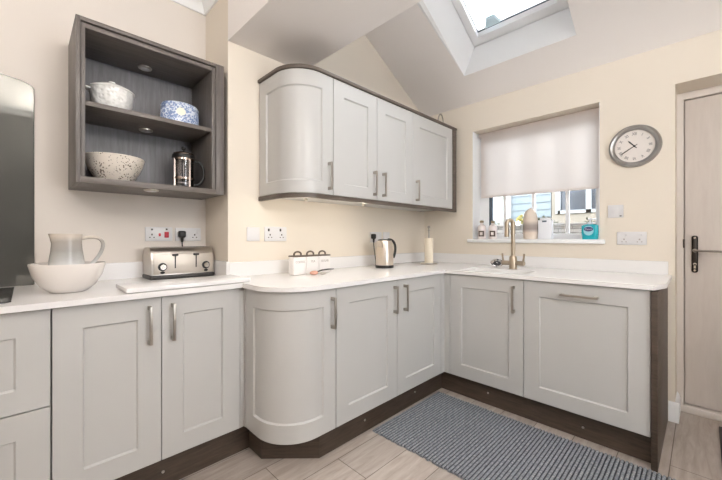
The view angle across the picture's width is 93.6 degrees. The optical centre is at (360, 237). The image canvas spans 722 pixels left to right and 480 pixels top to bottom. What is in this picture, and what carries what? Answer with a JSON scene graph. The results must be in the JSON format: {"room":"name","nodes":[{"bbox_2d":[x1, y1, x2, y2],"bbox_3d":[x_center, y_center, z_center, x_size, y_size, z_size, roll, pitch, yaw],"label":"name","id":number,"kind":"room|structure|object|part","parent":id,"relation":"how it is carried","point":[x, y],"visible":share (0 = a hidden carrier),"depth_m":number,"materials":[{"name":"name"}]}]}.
{"room":"kitchen","nodes":[
{"label":"kitchen","id":0,"kind":"room"},
{"bbox_2d":[0,0,205,286],"bbox_3d":[-2.213,-0.362,1.270,3.047,2.990,0.300,0,0,-45],"label":"wall","id":1,"kind":"structure","parent":0,"point":[35,35],"depth_m":1.76,"materials":[{"name":"beige paint"}]},
{"bbox_2d":[0,74,33,286],"bbox_3d":[-1.948,-0.275,1.313,0.983,1.011,0.009,0,0,-45],"label":"backsplash","id":2,"kind":"structure","parent":1,"relation":"attached to","point":[16,95],"depth_m":1.61,"materials":[{"name":"grey mirror"}]},
{"bbox_2d":[68,14,223,199],"bbox_3d":[-1.154,-0.614,1.858,0.661,0.756,0.354,0,0,-45],"label":"open shelf unit","id":3,"kind":"object","parent":1,"relation":"attached to","point":[155,73],"visible":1,"depth_m":1.87,"materials":[{"name":"grey wood"}]},
{"bbox_3d":[-1.382,-0.620,1.632,0.017,0.745,0.354,0,0,-45],"label":"panel","id":4,"kind":"part","parent":3,"relation":"part of","materials":[{"name":"grey wood"}]},
{"bbox_2d":[85,81,134,109],"bbox_3d":[-1.257,-0.705,1.711,0.194,0.162,0.194,0,0,-8],"label":"casserole dish","id":5,"kind":"object","parent":3,"relation":"on","point":[110,93],"visible":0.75,"depth_m":1.64,"materials":[{"name":"white ceramic"}]},
{"bbox_3d":[-1.257,-0.750,1.711,0.194,0.038,0.194,0,0,-45],"label":"lid","id":6,"kind":"part","parent":5,"relation":"part of","materials":[{"name":"white ceramic"}]},
{"bbox_2d":[85,152,144,180],"bbox_3d":[-1.252,-0.340,1.723,0.256,0.129,0.256,0,0,-45],"label":"bowl","id":7,"kind":"object","parent":3,"relation":"on","point":[107,165],"visible":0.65,"depth_m":1.64,"materials":[{"name":"ceramic"}]},
{"bbox_3d":[-1.280,-0.619,1.962,0.560,0.686,0.008,0,0,-45],"label":"panel","id":8,"kind":"part","parent":3,"relation":"part of","materials":[{"name":"grey wood"}]},
{"bbox_3d":[-1.164,-0.261,1.849,0.599,0.028,0.354,0,0,-45],"label":"panel","id":9,"kind":"part","parent":3,"relation":"part of","materials":[{"name":"grey wood"}]},
{"bbox_2d":[138,65,151,71],"bbox_3d":[-1.205,-0.943,1.889,0.068,0.009,0.068,0,0,-13],"label":"puck light","id":10,"kind":"object","parent":3,"relation":"attached to","point":[146,68],"depth_m":1.88,"materials":[{"name":"white plastic"}]},
{"bbox_2d":[139,128,152,132],"bbox_3d":[-1.201,-0.597,1.893,0.068,0.009,0.068,0,0,13],"label":"puck light","id":11,"kind":"object","parent":3,"relation":"attached to","point":[146,130],"depth_m":1.87,"materials":[{"name":"white plastic"}]},
{"bbox_3d":[-1.165,-0.613,1.846,0.559,0.022,0.318,0,0,-45],"label":"shelf","id":12,"kind":"part","parent":3,"relation":"part of","materials":[{"name":"grey wood"}]},
{"bbox_3d":[-1.164,-0.983,1.849,0.599,0.018,0.354,0,0,-45],"label":"panel","id":13,"kind":"part","parent":3,"relation":"part of","materials":[{"name":"grey wood"}]},
{"bbox_2d":[144,189,158,191],"bbox_3d":[-1.080,-0.242,1.745,0.068,0.009,0.068,0,0,13],"label":"puck light","id":14,"kind":"object","parent":3,"relation":"attached to","point":[147,190],"depth_m":1.73,"materials":[{"name":"white plastic"}]},
{"bbox_2d":[160,100,198,124],"bbox_3d":[-1.033,-0.693,1.933,0.200,0.138,0.160,0,0,-45],"label":"pot","id":15,"kind":"object","parent":3,"relation":"on","point":[174,110],"visible":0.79,"depth_m":1.86,"materials":[{"name":"ceramic"}]},
{"bbox_3d":[-1.033,-0.740,1.933,0.197,0.044,0.158,0,0,-45],"label":"lid","id":16,"kind":"part","parent":15,"relation":"part of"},
{"bbox_2d":[172,147,204,186],"bbox_3d":[-1.003,-0.399,1.963,0.166,0.248,0.120,0,0,-45],"label":"cafetiere","id":17,"kind":"object","parent":3,"relation":"on","point":[183,157],"visible":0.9,"depth_m":1.92,"materials":[{"name":"silver glass"}]},
{"bbox_3d":[-1.020,-0.364,1.947,0.113,0.176,0.113,0,0,-45],"label":"frame","id":18,"kind":"part","parent":17,"relation":"part of","materials":[{"name":"silver metal"}]},
{"bbox_3d":[-1.020,-0.472,1.947,0.116,0.038,0.116,0,0,-45],"label":"lid","id":19,"kind":"part","parent":17,"relation":"part of","materials":[{"name":"silver metal"}]},
{"bbox_3d":[-0.944,-0.373,1.984,0.055,0.150,0.014,0,0,-31],"label":"handle","id":20,"kind":"part","parent":17,"relation":"part of","materials":[{"name":"black plastic"}]},
{"bbox_3d":[-0.935,-0.620,2.075,0.045,0.745,0.354,0,0,-45],"label":"panel","id":21,"kind":"part","parent":3,"relation":"part of","materials":[{"name":"grey wood"}]},
{"bbox_2d":[145,227,171,240],"bbox_3d":[-1.215,-0.021,2.039,0.146,0.084,0.012,0,0,-45],"label":"switch","id":22,"kind":"object","parent":1,"relation":"attached to","point":[151,233],"visible":1,"depth_m":2.04,"materials":[{"name":"white plastic"}]},
{"bbox_2d":[175,228,200,240],"bbox_3d":[-1.098,-0.020,2.155,0.152,0.082,0.012,0,0,-45],"label":"double socket","id":23,"kind":"object","parent":1,"relation":"attached to","point":[192,234],"visible":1,"depth_m":2.16,"materials":[{"name":"white plastic"}]},
{"bbox_2d":[171,0,204,15],"bbox_3d":[-2.074,-1.510,1.130,3.047,0.095,0.095,0,0,-45],"label":"coving","id":24,"kind":"structure","parent":1,"relation":"attached to","point":[195,5],"depth_m":2.16,"materials":[{"name":"white paint"}]},
{"bbox_2d":[206,0,423,261],"bbox_3d":[-0.302,-0.465,2.922,1.993,3.195,0.645,0,0,-45],"label":"wall","id":25,"kind":"structure","parent":0,"point":[339,230],"depth_m":2.19,"materials":[{"name":"beige paint"}]},
{"bbox_2d":[247,227,259,240],"bbox_3d":[-0.667,-0.022,2.099,0.084,0.085,0.009,0,0,-45],"label":"blank plate","id":26,"kind":"object","parent":25,"relation":"attached to","point":[253,233],"visible":1,"depth_m":2.10,"materials":[{"name":"white plastic"}]},
{"bbox_2d":[264,227,286,240],"bbox_3d":[-0.555,-0.024,2.208,0.161,0.093,0.012,0,0,-45],"label":"double socket","id":27,"kind":"object","parent":25,"relation":"attached to","point":[270,233],"visible":1,"depth_m":2.20,"materials":[{"name":"white plastic"}]},
{"bbox_2d":[259,68,332,200],"bbox_3d":[-0.392,-0.591,2.077,0.279,0.753,0.425,0,0,-45],"label":"upper cabinet","id":28,"kind":"object","parent":25,"relation":"attached to","point":[296,104],"visible":0.9,"depth_m":1.97,"materials":[{"name":"grey wood"}]},
{"bbox_3d":[-0.182,-0.367,2.013,0.012,0.165,0.038,0,0,-45],"label":"handle","id":29,"kind":"part","parent":28,"relation":"part of","materials":[{"name":"grey metal"}]},
{"bbox_2d":[258,63,456,130],"bbox_3d":[0.111,-0.977,2.594,1.741,0.020,0.400,0,0,-45],"label":"board","id":30,"kind":"object","parent":28,"relation":"on","point":[296,65],"visible":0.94,"depth_m":2.12,"materials":[{"name":"brown wood"}]},
{"bbox_2d":[297,78,412,207],"bbox_3d":[-0.007,-0.591,2.458,0.800,0.753,0.425,0,0,-45],"label":"upper cabinet","id":31,"kind":"object","parent":25,"relation":"attached to","point":[373,136],"visible":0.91,"depth_m":2.29,"materials":[{"name":"grey wood"}]},
{"bbox_3d":[-0.035,-0.611,2.196,0.388,0.708,0.020,0,0,-45],"label":"door","id":32,"kind":"part","parent":31,"relation":"part of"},
{"bbox_2d":[258,193,456,211],"bbox_3d":[0.199,-0.242,2.459,1.779,0.026,0.354,0,0,-32],"label":"strip","id":33,"kind":"object","parent":31,"relation":"attached to","point":[281,195],"visible":0.99,"depth_m":2.12,"materials":[{"name":"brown wood"}]},
{"bbox_3d":[0.099,-0.367,2.291,0.012,0.165,0.038,0,0,-45],"label":"handle","id":34,"kind":"part","parent":31,"relation":"part of","materials":[{"name":"grey metal"}]},
{"bbox_3d":[0.164,-0.367,2.355,0.012,0.165,0.038,0,0,-45],"label":"handle","id":35,"kind":"part","parent":31,"relation":"part of","materials":[{"name":"grey metal"}]},
{"bbox_3d":[0.249,-0.611,2.478,0.407,0.708,0.020,0,0,-45],"label":"door","id":36,"kind":"part","parent":31,"relation":"part of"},
{"bbox_2d":[370,232,381,241],"bbox_3d":[0.127,-0.003,2.885,0.140,0.088,0.012,0,0,-45],"label":"socket","id":37,"kind":"object","parent":25,"relation":"attached to","point":[378,234],"visible":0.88,"depth_m":2.89,"materials":[{"name":"white plastic"}]},
{"bbox_2d":[383,232,389,238],"bbox_3d":[0.224,-0.003,2.981,0.084,0.088,0.012,0,0,-45],"label":"switch","id":38,"kind":"object","parent":25,"relation":"attached to","point":[386,235],"visible":0.8,"depth_m":2.98,"materials":[{"name":"white plastic"}]},
{"bbox_2d":[378,113,455,211],"bbox_3d":[0.508,-0.611,2.970,0.648,0.712,0.426,0,0,-45],"label":"upper cabinet","id":39,"kind":"object","parent":25,"relation":"attached to","point":[432,141],"depth_m":2.84,"materials":[{"name":"grey wood"}]},
{"bbox_3d":[0.443,-0.365,2.632,0.012,0.161,0.038,0,0,-45],"label":"handle","id":40,"kind":"part","parent":39,"relation":"part of","materials":[{"name":"grey metal"}]},
{"bbox_3d":[0.603,-0.611,2.829,0.583,0.708,0.020,0,0,-45],"label":"door","id":41,"kind":"part","parent":39,"relation":"part of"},
{"bbox_3d":[0.705,-0.611,3.188,0.062,0.712,0.394,0,0,-45],"label":"end panel","id":42,"kind":"part","parent":39,"relation":"part of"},
{"bbox_2d":[179,388,721,479],"bbox_3d":[0.055,1.173,0.583,5.700,0.080,4.450,0,0,-45],"label":"floor","id":43,"kind":"structure","parent":0,"point":[691,450],"depth_m":1.72,"materials":[{"name":"brown wood"}]},
{"bbox_2d":[0,309,50,479],"bbox_3d":[-1.541,0.622,1.212,0.618,0.722,0.609,0,0,-45],"label":"drawer unit","id":44,"kind":"object","parent":43,"relation":"on","point":[25,337],"visible":0.89,"depth_m":1.19,"materials":[{"name":"grey wood"}]},
{"bbox_3d":[-1.359,0.800,1.028,0.614,0.362,0.020,0,0,-45],"label":"drawer","id":45,"kind":"part","parent":44,"relation":"part of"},
{"bbox_3d":[-1.359,0.437,1.028,0.614,0.352,0.020,0,0,-45],"label":"drawer","id":46,"kind":"part","parent":44,"relation":"part of","materials":[{"name":"wood"}]},
{"bbox_2d":[51,288,245,479],"bbox_3d":[-1.045,0.622,1.704,0.775,0.722,0.609,0,0,-45],"label":"base cabinet","id":47,"kind":"object","parent":43,"relation":"on","point":[136,384],"visible":0.9,"depth_m":1.44,"materials":[{"name":"grey wood"}]},
{"bbox_3d":[-1.012,0.621,1.373,0.354,0.720,0.020,0,0,-45],"label":"door","id":48,"kind":"part","parent":47,"relation":"part of","materials":[{"name":"wood"}]},
{"bbox_3d":[-0.899,0.375,1.446,0.012,0.164,0.038,0,0,-45],"label":"handle","id":49,"kind":"part","parent":47,"relation":"part of","materials":[{"name":"grey metal"}]},
{"bbox_3d":[-0.835,0.375,1.510,0.012,0.164,0.038,0,0,-45],"label":"handle","id":50,"kind":"part","parent":47,"relation":"part of","materials":[{"name":"grey metal"}]},
{"bbox_3d":[-0.757,0.621,1.625,0.356,0.720,0.020,0,0,-45],"label":"door","id":51,"kind":"part","parent":47,"relation":"part of","materials":[{"name":"wood"}]},
{"bbox_2d":[115,426,248,479],"bbox_3d":[-1.108,1.057,1.335,1.408,0.147,0.019,0,0,-45],"label":"board","id":52,"kind":"object","parent":43,"relation":"on","point":[178,466],"visible":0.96,"depth_m":1.63,"materials":[{"name":"brown wood"}]},
{"bbox_2d":[249,430,318,458],"bbox_3d":[-0.423,1.057,1.756,0.415,0.147,0.091,0,0,15],"label":"board","id":53,"kind":"object","parent":43,"relation":"on","point":[309,449],"visible":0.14,"depth_m":1.74,"materials":[{"name":"brown wood"}]},
{"bbox_2d":[246,288,336,444],"bbox_3d":[-0.453,0.622,1.839,0.327,0.722,0.661,0,0,-45],"label":"base cabinet","id":54,"kind":"object","parent":43,"relation":"on","point":[291,336],"visible":0.91,"depth_m":1.64,"materials":[{"name":"grey wood"}]},
{"bbox_3d":[-0.138,0.381,1.712,0.012,0.160,0.038,0,0,-45],"label":"handle","id":55,"kind":"part","parent":54,"relation":"part of","materials":[{"name":"grey metal"}]},
{"bbox_2d":[319,373,441,457],"bbox_3d":[0.198,1.057,2.155,1.169,0.147,0.019,0,0,-45],"label":"board","id":56,"kind":"object","parent":43,"relation":"on","point":[331,440],"visible":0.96,"depth_m":2.03,"materials":[{"name":"brown wood"}]},
{"bbox_2d":[336,273,443,426],"bbox_3d":[0.040,0.622,2.328,1.057,0.722,0.661,0,0,-45],"label":"base cabinet","id":57,"kind":"object","parent":43,"relation":"on","point":[390,334],"visible":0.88,"depth_m":2.02,"materials":[{"name":"grey wood"}]},
{"bbox_2d":[0,261,671,313],"bbox_3d":[-0.188,0.244,1.530,3.788,0.023,2.181,0,0,-45],"label":"countertop","id":58,"kind":"structure","parent":57,"relation":"on","point":[30,297],"depth_m":1.80,"materials":[{"name":"white stone"}]},
{"bbox_2d":[0,287,13,303],"bbox_3d":[-1.629,0.230,1.177,0.585,0.006,0.485,0,0,-45],"label":"cooktop","id":59,"kind":"object","parent":58,"relation":"in","point":[6,294],"visible":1,"depth_m":1.35,"materials":[{"name":"black glass"}]},
{"bbox_2d":[27,261,105,293],"bbox_3d":[-1.260,0.171,1.461,0.256,0.123,0.256,0,0,-45],"label":"mixing bowl","id":60,"kind":"object","parent":58,"relation":"on","point":[55,279],"visible":0.91,"depth_m":1.38,"materials":[{"name":"beige ceramic"}]},
{"bbox_2d":[48,234,104,264],"bbox_3d":[-1.238,0.102,1.464,0.179,0.237,0.123,0,0,-14],"label":"jug","id":61,"kind":"object","parent":60,"relation":"in","point":[66,249],"visible":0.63,"depth_m":1.42,"materials":[{"name":"grey ceramic"}]},
{"bbox_3d":[-1.198,0.069,1.513,0.086,0.156,0.013,0,0,-42],"label":"handle","id":62,"kind":"part","parent":61,"relation":"part of","materials":[{"name":"grey ceramic"}]},
{"bbox_2d":[35,262,142,284],"bbox_3d":[-1.307,0.187,1.943,0.812,0.092,0.020,0,0,-45],"label":"upstand","id":63,"kind":"object","parent":58,"relation":"on","point":[125,270],"visible":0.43,"depth_m":1.90,"materials":[{"name":"white stone"}]},
{"bbox_2d":[142,231,214,279],"bbox_3d":[-1.078,0.095,2.015,0.345,0.274,0.214,0,0,-45],"label":"toaster","id":64,"kind":"object","parent":58,"relation":"on","point":[159,263],"visible":1,"depth_m":1.94,"materials":[{"name":"grey metal"}]},
{"bbox_3d":[-1.090,0.163,1.866,0.033,0.033,0.014,0,0,-45],"label":"knob","id":65,"kind":"part","parent":64,"relation":"part of","materials":[{"name":"silver metal"}]},
{"bbox_3d":[-1.018,0.148,1.955,0.313,0.110,0.008,0,0,-45],"label":"control panel","id":66,"kind":"part","parent":64,"relation":"part of","materials":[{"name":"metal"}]},
{"bbox_2d":[116,275,249,292],"bbox_3d":[-0.857,0.222,1.670,0.541,0.021,0.232,0,0,-45],"label":"cutting board","id":67,"kind":"object","parent":58,"relation":"on","point":[132,287],"depth_m":1.60,"materials":[{"name":"white stone"}]},
{"bbox_2d":[214,260,228,275],"bbox_3d":[-0.896,0.187,2.093,0.018,0.092,0.344,0,0,-45],"label":"upstand","id":68,"kind":"object","parent":58,"relation":"on","point":[220,267],"visible":0.5,"depth_m":2.01,"materials":[{"name":"white stone"}]},
{"bbox_2d":[288,251,306,274],"bbox_3d":[-0.399,0.158,2.129,0.097,0.149,0.062,0,0,-45],"label":"canister","id":69,"kind":"object","parent":58,"relation":"on","point":[297,263],"visible":1,"depth_m":2.10,"materials":[{"name":"white ceramic"}]},
{"bbox_3d":[-0.399,0.116,2.129,0.097,0.009,0.062,0,0,-45],"label":"lid","id":70,"kind":"part","parent":69,"relation":"part of","materials":[{"name":"brown metal"}]},
{"bbox_2d":[306,250,318,273],"bbox_3d":[-0.329,0.158,2.197,0.097,0.149,0.062,0,0,-45],"label":"canister","id":71,"kind":"object","parent":58,"relation":"on","point":[312,261],"visible":0.83,"depth_m":2.17,"materials":[{"name":"white ceramic"}]},
{"bbox_2d":[314,250,329,272],"bbox_3d":[-0.260,0.158,2.266,0.097,0.149,0.062,0,0,-45],"label":"canister","id":72,"kind":"object","parent":58,"relation":"on","point":[324,259],"visible":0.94,"depth_m":2.24,"materials":[{"name":"white ceramic"}]},
{"bbox_2d":[310,268,333,274],"bbox_3d":[-0.246,0.216,2.163,0.041,0.032,0.205,0,0,39],"label":"scoop","id":73,"kind":"object","parent":58,"relation":"on","point":[311,272],"visible":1,"depth_m":2.10,"materials":[{"name":"pink metal"}]},
{"bbox_2d":[229,252,424,275],"bbox_3d":[-0.075,0.190,2.679,1.972,0.086,0.020,0,0,-45],"label":"upstand","id":74,"kind":"object","parent":58,"relation":"on","point":[249,268],"visible":0.79,"depth_m":2.25,"materials":[{"name":"white stone"}]},
{"bbox_2d":[371,234,396,267],"bbox_3d":[0.138,0.101,2.683,0.203,0.264,0.288,0,0,-45],"label":"kettle","id":75,"kind":"object","parent":58,"relation":"on","point":[384,256],"visible":0.99,"depth_m":2.57,"materials":[{"name":"silver metal"}]},
{"bbox_3d":[0.143,0.050,2.557,0.032,0.045,0.052,0,0,-45],"label":"spout","id":76,"kind":"part","parent":75,"relation":"part of","materials":[{"name":"metal"}]},
{"bbox_3d":[0.245,0.084,2.657,0.078,0.156,0.016,0,0,-28],"label":"handle","id":77,"kind":"part","parent":75,"relation":"part of","materials":[{"name":"black plastic"}]},
{"bbox_2d":[420,226,437,264],"bbox_3d":[0.599,0.063,2.989,0.152,0.338,0.152,0,0,-45],"label":"paper towel holder","id":78,"kind":"object","parent":58,"relation":"on","point":[428,227],"visible":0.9,"depth_m":2.98,"materials":[{"name":"metal"}]},
{"bbox_2d":[425,238,432,262],"bbox_3d":[0.599,0.113,2.989,0.075,0.216,0.075,0,0,-45],"label":"paper towel roll","id":79,"kind":"object","parent":78,"relation":"on","point":[428,241],"visible":1,"depth_m":2.96,"materials":[{"name":"paper"}]},
{"bbox_2d":[490,259,501,266],"bbox_3d":[1.044,0.199,2.599,0.087,0.067,0.093,0,0,-45],"label":"strainer","id":80,"kind":"object","parent":58,"relation":"on","point":[495,262],"visible":0.95,"depth_m":2.60,"materials":[{"name":"silver metal"}]},
{"bbox_2d":[501,218,524,268],"bbox_3d":[1.122,0.045,2.502,0.171,0.376,0.077,0,0,34],"label":"mixer tap","id":81,"kind":"object","parent":58,"relation":"on","point":[512,262],"visible":1,"depth_m":2.49,"materials":[{"name":"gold metal"}]},
{"bbox_3d":[1.101,0.000,2.506,0.078,0.286,0.030,0,0,-4],"label":"spout","id":82,"kind":"part","parent":81,"relation":"part of","materials":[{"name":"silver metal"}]},
{"bbox_2d":[433,253,667,274],"bbox_3d":[1.265,0.191,2.743,0.020,0.084,1.814,0,0,-45],"label":"upstand","id":83,"kind":"object","parent":58,"relation":"on","point":[607,265],"visible":0.79,"depth_m":2.45,"materials":[{"name":"white stone"}]},
{"bbox_3d":[0.041,0.621,1.928,0.492,0.720,0.020,0,0,-45],"label":"door","id":84,"kind":"part","parent":57,"relation":"part of","materials":[{"name":"wood"}]},
{"bbox_3d":[0.214,0.378,2.062,0.012,0.166,0.038,0,0,-45],"label":"handle","id":85,"kind":"part","parent":57,"relation":"part of","materials":[{"name":"grey metal"}]},
{"bbox_3d":[0.284,0.378,2.131,0.012,0.166,0.038,0,0,-45],"label":"handle","id":86,"kind":"part","parent":57,"relation":"part of","materials":[{"name":"grey metal"}]},
{"bbox_3d":[0.394,0.621,2.278,0.496,0.720,0.020,0,0,-45],"label":"door","id":87,"kind":"part","parent":57,"relation":"part of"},
{"bbox_3d":[0.594,0.621,2.476,0.062,0.720,0.020,0,0,-45],"label":"corner post","id":88,"kind":"part","parent":57,"relation":"part of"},
{"bbox_2d":[444,273,523,396],"bbox_3d":[1.020,0.622,2.494,0.679,0.722,0.552,0,0,-45],"label":"base cabinet","id":89,"kind":"object","parent":43,"relation":"on","point":[484,315],"visible":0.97,"depth_m":2.26,"materials":[{"name":"grey wood"}]},
{"bbox_3d":[0.632,0.621,2.468,0.020,0.720,0.044,0,0,-45],"label":"corner post","id":90,"kind":"part","parent":89,"relation":"part of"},
{"bbox_3d":[0.947,0.387,2.112,0.038,0.168,0.012,0,0,-45],"label":"handle","id":91,"kind":"part","parent":89,"relation":"part of","materials":[{"name":"grey metal"}]},
{"bbox_2d":[372,391,675,479],"bbox_3d":[0.903,1.126,1.643,0.713,0.012,1.666,0,0,-45],"label":"rug","id":92,"kind":"object","parent":43,"relation":"on","point":[469,441],"visible":1,"depth_m":1.81,"materials":[{"name":"fabric"}]},
{"bbox_2d":[442,372,650,462],"bbox_3d":[1.036,1.057,2.127,0.018,0.147,1.205,0,0,-45],"label":"board","id":93,"kind":"object","parent":43,"relation":"on","point":[633,444],"visible":0.93,"depth_m":2.00,"materials":[{"name":"brown wood"}]},
{"bbox_2d":[524,280,651,436],"bbox_3d":[1.419,0.622,2.078,0.659,0.722,0.593,0,0,-45],"label":"dishwasher","id":94,"kind":"object","parent":43,"relation":"on","point":[587,348],"visible":0.98,"depth_m":1.84,"materials":[{"name":"grey wood"}]},
{"bbox_3d":[1.195,0.324,1.863,0.038,0.012,0.178,0,0,-45],"label":"handle","id":95,"kind":"part","parent":94,"relation":"part of","materials":[{"name":"grey metal"}]},
{"bbox_2d":[651,287,667,472],"bbox_3d":[1.660,0.698,1.878,0.674,0.869,0.025,0,0,-45],"label":"end panel","id":96,"kind":"object","parent":43,"relation":"on","point":[659,298],"visible":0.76,"depth_m":1.66,"materials":[{"name":"brown wood"}]},
{"bbox_2d":[719,426,721,458],"bbox_3d":[2.145,1.127,1.587,0.580,0.012,0.632,0,0,-45],"label":"doormat","id":97,"kind":"object","parent":43,"relation":"on","point":[720,428],"visible":1,"depth_m":1.90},
{"bbox_2d":[365,0,721,115],"bbox_3d":[1.393,-1.553,1.815,1.825,1.100,3.515,0,0,-45],"label":"ceiling","id":98,"kind":"structure","parent":0,"point":[607,31],"depth_m":2.48,"materials":[{"name":"paint"}]},
{"bbox_2d":[417,0,575,75],"bbox_3d":[0.736,-1.754,2.126,1.240,0.826,0.906,0,0,-45],"label":"lining","id":99,"kind":"object","parent":98,"relation":"attached to","point":[559,26],"visible":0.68,"depth_m":2.53,"materials":[{"name":"white paint"}]},
{"bbox_2d":[451,0,568,46],"bbox_3d":[0.767,-1.908,2.121,1.157,0.752,0.736,0,0,-45],"label":"window","id":100,"kind":"structure","parent":99,"relation":"attached to","point":[495,27],"depth_m":2.51,"materials":[{"name":"white plastic"}]},
{"bbox_2d":[424,29,721,401],"bbox_3d":[1.722,-0.047,2.524,0.320,2.360,4.060,0,0,-45],"label":"wall","id":101,"kind":"structure","parent":0,"point":[643,88],"depth_m":2.28,"materials":[{"name":"beige paint"}]},
{"bbox_2d":[467,239,604,243],"bbox_3d":[1.371,0.028,2.738,0.187,0.030,1.012,0,0,-45],"label":"window sill","id":102,"kind":"structure","parent":101,"relation":"attached to","point":[572,241],"depth_m":2.58,"materials":[{"name":"white paint"}]},
{"bbox_2d":[478,220,485,238],"bbox_3d":[1.065,-0.070,2.989,0.071,0.164,0.070,0,0,-45],"label":"bottle","id":103,"kind":"object","parent":102,"relation":"on","point":[481,228],"visible":0.97,"depth_m":2.96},
{"bbox_2d":[489,221,496,238],"bbox_3d":[1.147,-0.067,2.949,0.071,0.160,0.070,0,0,-45],"label":"bottle","id":104,"kind":"object","parent":102,"relation":"on","point":[492,228],"visible":0.92,"depth_m":2.92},
{"bbox_2d":[523,208,537,238],"bbox_3d":[1.362,-0.112,2.724,0.110,0.250,0.110,0,0,-45],"label":"vase","id":105,"kind":"object","parent":102,"relation":"on","point":[530,220],"visible":0.88,"depth_m":2.68,"materials":[{"name":"beige ceramic"}]},
{"bbox_2d":[538,218,552,238],"bbox_3d":[1.451,-0.071,2.662,0.061,0.168,0.093,0,0,-45],"label":"carton","id":106,"kind":"object","parent":102,"relation":"on","point":[545,225],"visible":0.88,"depth_m":2.63,"materials":[{"name":"white cardboard"}]},
{"bbox_2d":[581,218,598,238],"bbox_3d":[1.617,-0.062,2.393,0.062,0.150,0.102,0,0,-45],"label":"soap dispenser","id":107,"kind":"object","parent":102,"relation":"on","point":[590,230],"visible":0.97,"depth_m":2.37,"materials":[{"name":"teal plastic"}]},
{"bbox_2d":[473,102,599,238],"bbox_3d":[1.381,-0.466,2.744,0.142,0.956,0.943,0,0,-45],"label":"window reveal","id":108,"kind":"object","parent":101,"relation":"in","point":[476,142],"depth_m":3.06,"materials":[{"name":"white paint"}]},
{"bbox_2d":[480,140,598,238],"bbox_3d":[1.455,-0.461,2.818,0.065,0.968,0.944,0,0,-45],"label":"window","id":109,"kind":"structure","parent":101,"relation":"in","point":[486,204],"depth_m":2.98,"materials":[{"name":"white plastic"}]},
{"bbox_2d":[478,107,598,197],"bbox_3d":[1.401,-0.648,2.756,0.050,0.590,0.918,0,0,-45],"label":"roller blind","id":110,"kind":"object","parent":109,"relation":"attached to","point":[561,153],"visible":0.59,"depth_m":2.68,"materials":[{"name":"white fabric"}]},
{"bbox_2d":[608,205,622,217],"bbox_3d":[1.720,-0.177,2.290,0.011,0.086,0.085,0,0,-45],"label":"light switch","id":111,"kind":"object","parent":101,"relation":"attached to","point":[614,211],"visible":1,"depth_m":2.29,"materials":[{"name":"white plastic"}]},
{"bbox_2d":[617,232,646,244],"bbox_3d":[1.780,0.005,2.229,0.012,0.086,0.155,0,0,-45],"label":"double socket","id":112,"kind":"object","parent":101,"relation":"attached to","point":[623,238],"visible":1,"depth_m":2.23,"materials":[{"name":"white plastic"}]},
{"bbox_2d":[609,125,661,166],"bbox_3d":[1.783,-0.598,2.211,0.033,0.274,0.274,0,0,-45],"label":"wall clock","id":113,"kind":"object","parent":101,"relation":"attached to","point":[634,145],"visible":1,"depth_m":2.21,"materials":[{"name":"grey metal"}]},
{"bbox_2d":[668,391,680,423],"bbox_3d":[1.996,1.073,2.156,0.227,0.120,0.049,0,0,-45],"label":"baseboard","id":114,"kind":"structure","parent":101,"relation":"attached to","point":[674,408],"depth_m":2.08,"materials":[{"name":"white paint"}]},
{"bbox_2d":[677,85,721,421],"bbox_3d":[2.439,0.094,1.897,0.125,2.077,0.979,0,0,-45],"label":"door","id":115,"kind":"structure","parent":101,"relation":"in","point":[699,112],"depth_m":2.17,"materials":[{"name":"paint"}]},
{"bbox_3d":[2.150,0.106,2.182,0.013,0.237,0.030,0,0,-45],"label":"handle plate","id":116,"kind":"part","parent":115,"relation":"part of","materials":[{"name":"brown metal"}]},
{"bbox_3d":[2.167,0.083,2.123,0.057,0.024,0.133,0,0,-45],"label":"lever","id":117,"kind":"part","parent":115,"relation":"part of","materials":[{"name":"grey metal"}]},
{"label":"outside","id":118,"kind":"structure","parent":0,"visible":0},
{"bbox_3d":[5.035,1.173,7.107,10.840,0.080,15.000,0,0,-45],"label":"ground","id":119,"kind":"structure","parent":118,"visible":0},
{"bbox_2d":[493,189,595,224],"bbox_3d":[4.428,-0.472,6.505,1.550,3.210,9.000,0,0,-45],"label":"neighbouring house","id":120,"kind":"structure","parent":119,"relation":"on","point":[552,205],"depth_m":6.32,"materials":[{"name":"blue wood"}]},
{"bbox_3d":[2.917,-0.897,6.964,0.030,1.140,0.260,0,0,-45],"label":"pane","id":121,"kind":"part","parent":120,"relation":"part of","materials":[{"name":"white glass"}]},
{"bbox_3d":[4.474,-0.902,5.479,0.010,0.810,2.280,0,0,-45],"label":"pane","id":122,"kind":"part","parent":120,"relation":"part of","materials":[{"name":"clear glass"}]},
{"bbox_2d":[496,222,595,233],"bbox_3d":[2.565,0.470,4.656,0.260,1.325,6.000,0,0,-45],"label":"wall","id":123,"kind":"structure","parent":119,"relation":"on","point":[558,228],"depth_m":4.46,"materials":[{"name":"stone"}]},
{"bbox_3d":[3.268,0.513,5.354,1.780,1.240,6.000,0,0,-45],"label":"raised bed","id":124,"kind":"object","parent":119,"relation":"on","visible":0},
{"bbox_2d":[515,214,523,223],"bbox_3d":[2.479,-0.269,5.115,0.311,0.187,0.335,0,0,-45],"label":"flowering shrub","id":125,"kind":"object","parent":124,"relation":"in","point":[518,219],"visible":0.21,"depth_m":5.11,"materials":[{"name":"yellow plant"}]},
{"bbox_3d":[-0.960,-1.707,-0.135,3.247,0.300,4.060,0,0,-45],"label":"ceiling","id":126,"kind":"structure","parent":0,"visible":0},
{"bbox_2d":[201,0,217,15],"bbox_3d":[0.194,-1.510,0.939,0.095,0.095,3.560,0,0,-45],"label":"coving","id":127,"kind":"structure","parent":126,"relation":"attached to","point":[208,5],"depth_m":2.16,"materials":[{"name":"white paint"}]},
{"bbox_2d":[228,0,421,64],"bbox_3d":[0.608,-1.857,0.965,0.528,1.400,3.415,0,0,-45],"label":"ceiling beam","id":128,"kind":"structure","parent":126,"relation":"attached to","point":[308,32],"depth_m":1.86,"materials":[{"name":"paint"}]}
]}

